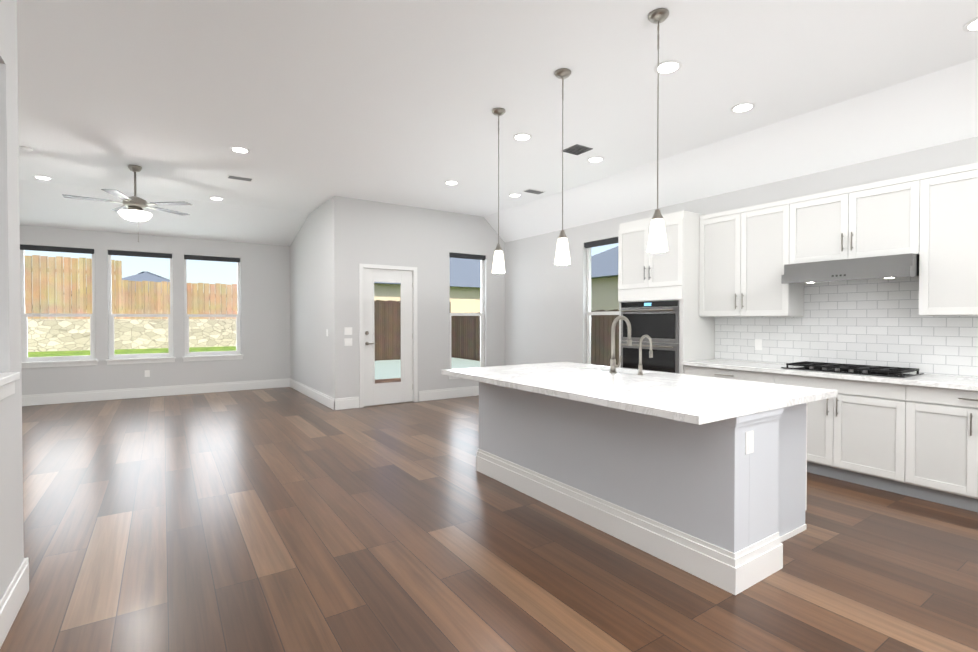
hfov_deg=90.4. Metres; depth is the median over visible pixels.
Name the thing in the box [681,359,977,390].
countertop
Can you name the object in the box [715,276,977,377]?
backsplash
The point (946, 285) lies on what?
upper cabinet
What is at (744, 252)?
upper cabinet
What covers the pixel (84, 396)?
baseboard
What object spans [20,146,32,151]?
smoke detector
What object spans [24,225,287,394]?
wall
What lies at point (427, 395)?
baseboard
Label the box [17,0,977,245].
ceiling
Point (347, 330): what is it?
light switch
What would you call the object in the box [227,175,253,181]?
ceiling vent
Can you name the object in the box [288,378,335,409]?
baseboard
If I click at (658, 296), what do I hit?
tall cabinet
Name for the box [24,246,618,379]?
yard
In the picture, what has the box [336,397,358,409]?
baseboard
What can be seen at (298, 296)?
wall
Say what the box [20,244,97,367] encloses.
window
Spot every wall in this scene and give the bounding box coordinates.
[0,0,27,599]
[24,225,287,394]
[288,200,331,396]
[328,196,503,401]
[504,137,977,365]
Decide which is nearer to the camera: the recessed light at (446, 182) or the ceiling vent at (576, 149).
the ceiling vent at (576, 149)
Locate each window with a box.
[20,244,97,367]
[106,250,175,364]
[182,255,243,361]
[449,253,485,378]
[584,237,618,363]
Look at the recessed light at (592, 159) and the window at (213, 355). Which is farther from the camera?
the window at (213, 355)
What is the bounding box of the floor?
[0,378,977,651]
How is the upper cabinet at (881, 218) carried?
attached to the wall at (545, 302)
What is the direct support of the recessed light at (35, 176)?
in the ceiling
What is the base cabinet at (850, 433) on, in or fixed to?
on the floor
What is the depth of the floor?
2.84 m
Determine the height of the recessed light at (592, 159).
0.009 m
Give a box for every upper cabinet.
[699,197,812,318]
[797,174,920,262]
[905,163,977,318]
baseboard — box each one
[0,557,28,647]
[22,378,287,405]
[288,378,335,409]
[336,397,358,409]
[419,386,478,401]
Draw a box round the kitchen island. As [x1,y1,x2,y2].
[476,370,836,594]
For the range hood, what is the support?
attached to the upper cabinet at (881, 218)
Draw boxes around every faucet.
[609,316,631,372]
[637,335,652,374]
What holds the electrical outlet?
attached to the wall at (263, 267)
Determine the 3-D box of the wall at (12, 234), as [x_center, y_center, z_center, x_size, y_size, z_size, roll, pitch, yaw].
[-0.732,-0.345,-0.109,0.150,3.450,6.000,-1,1,-34]
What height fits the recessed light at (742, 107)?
0.009 m
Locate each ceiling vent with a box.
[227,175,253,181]
[523,189,544,193]
[563,144,592,154]
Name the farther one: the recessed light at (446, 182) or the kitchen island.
the recessed light at (446, 182)
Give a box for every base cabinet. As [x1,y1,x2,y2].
[684,367,764,382]
[765,371,892,491]
[893,383,977,511]
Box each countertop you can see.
[441,363,808,425]
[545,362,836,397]
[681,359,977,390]
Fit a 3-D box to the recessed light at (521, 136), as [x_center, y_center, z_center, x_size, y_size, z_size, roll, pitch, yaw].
[0.338,-1.933,4.958,0.194,0.009,0.196,-1,1,-34]
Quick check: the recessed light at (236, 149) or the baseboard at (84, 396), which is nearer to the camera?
the recessed light at (236, 149)
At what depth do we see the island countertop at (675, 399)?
3.01 m
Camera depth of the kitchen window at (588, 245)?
7.42 m
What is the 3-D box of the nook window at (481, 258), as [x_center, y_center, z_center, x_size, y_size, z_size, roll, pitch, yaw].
[-0.394,-0.180,8.723,0.840,2.213,0.165,-1,1,-34]
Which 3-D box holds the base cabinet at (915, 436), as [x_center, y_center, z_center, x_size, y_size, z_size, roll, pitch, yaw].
[3.681,0.890,3.574,0.593,0.880,0.927,-1,1,-34]
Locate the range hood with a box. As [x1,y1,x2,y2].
[781,253,918,283]
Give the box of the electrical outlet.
[145,370,149,376]
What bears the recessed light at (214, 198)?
in the ceiling
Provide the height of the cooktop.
0.046 m
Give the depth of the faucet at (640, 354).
3.87 m
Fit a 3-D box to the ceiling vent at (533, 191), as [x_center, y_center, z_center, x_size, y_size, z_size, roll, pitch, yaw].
[0.657,-1.960,7.088,0.300,0.011,0.160,-1,1,-34]
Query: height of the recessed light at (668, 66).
0.009 m
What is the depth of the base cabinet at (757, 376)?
4.93 m
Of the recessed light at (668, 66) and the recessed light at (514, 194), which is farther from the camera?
the recessed light at (514, 194)
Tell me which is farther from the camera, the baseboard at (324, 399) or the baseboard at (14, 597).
the baseboard at (324, 399)
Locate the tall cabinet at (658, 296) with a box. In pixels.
[618,210,714,373]
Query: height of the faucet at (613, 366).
0.476 m
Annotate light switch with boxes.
[344,327,351,334]
[344,338,351,345]
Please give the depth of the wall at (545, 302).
7.57 m
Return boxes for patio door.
[359,263,417,407]
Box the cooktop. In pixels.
[781,361,923,377]
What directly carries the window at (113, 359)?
in the wall at (263, 267)
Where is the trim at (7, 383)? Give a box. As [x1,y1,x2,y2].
[0,372,19,399]
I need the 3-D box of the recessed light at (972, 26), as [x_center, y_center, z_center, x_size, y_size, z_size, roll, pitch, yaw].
[3.066,-1.908,3.084,0.188,0.009,0.087,-1,1,-34]
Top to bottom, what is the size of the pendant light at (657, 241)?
1.449 m
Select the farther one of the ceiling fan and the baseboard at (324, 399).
the baseboard at (324, 399)
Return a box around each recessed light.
[33,175,52,179]
[209,197,223,199]
[230,146,249,152]
[444,181,458,184]
[508,193,520,196]
[513,133,531,140]
[587,157,603,162]
[654,60,681,73]
[730,102,754,112]
[963,17,977,31]
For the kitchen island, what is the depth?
2.92 m
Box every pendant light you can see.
[492,108,505,272]
[554,68,570,264]
[647,8,668,252]
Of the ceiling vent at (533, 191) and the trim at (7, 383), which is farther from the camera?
the ceiling vent at (533, 191)
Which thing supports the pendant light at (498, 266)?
hanging from the ceiling
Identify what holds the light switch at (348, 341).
attached to the wall at (360, 231)
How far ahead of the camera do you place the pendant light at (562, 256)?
3.66 m
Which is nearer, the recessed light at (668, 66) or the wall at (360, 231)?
the recessed light at (668, 66)
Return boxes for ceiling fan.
[62,165,192,241]
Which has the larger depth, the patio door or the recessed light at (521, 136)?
the patio door

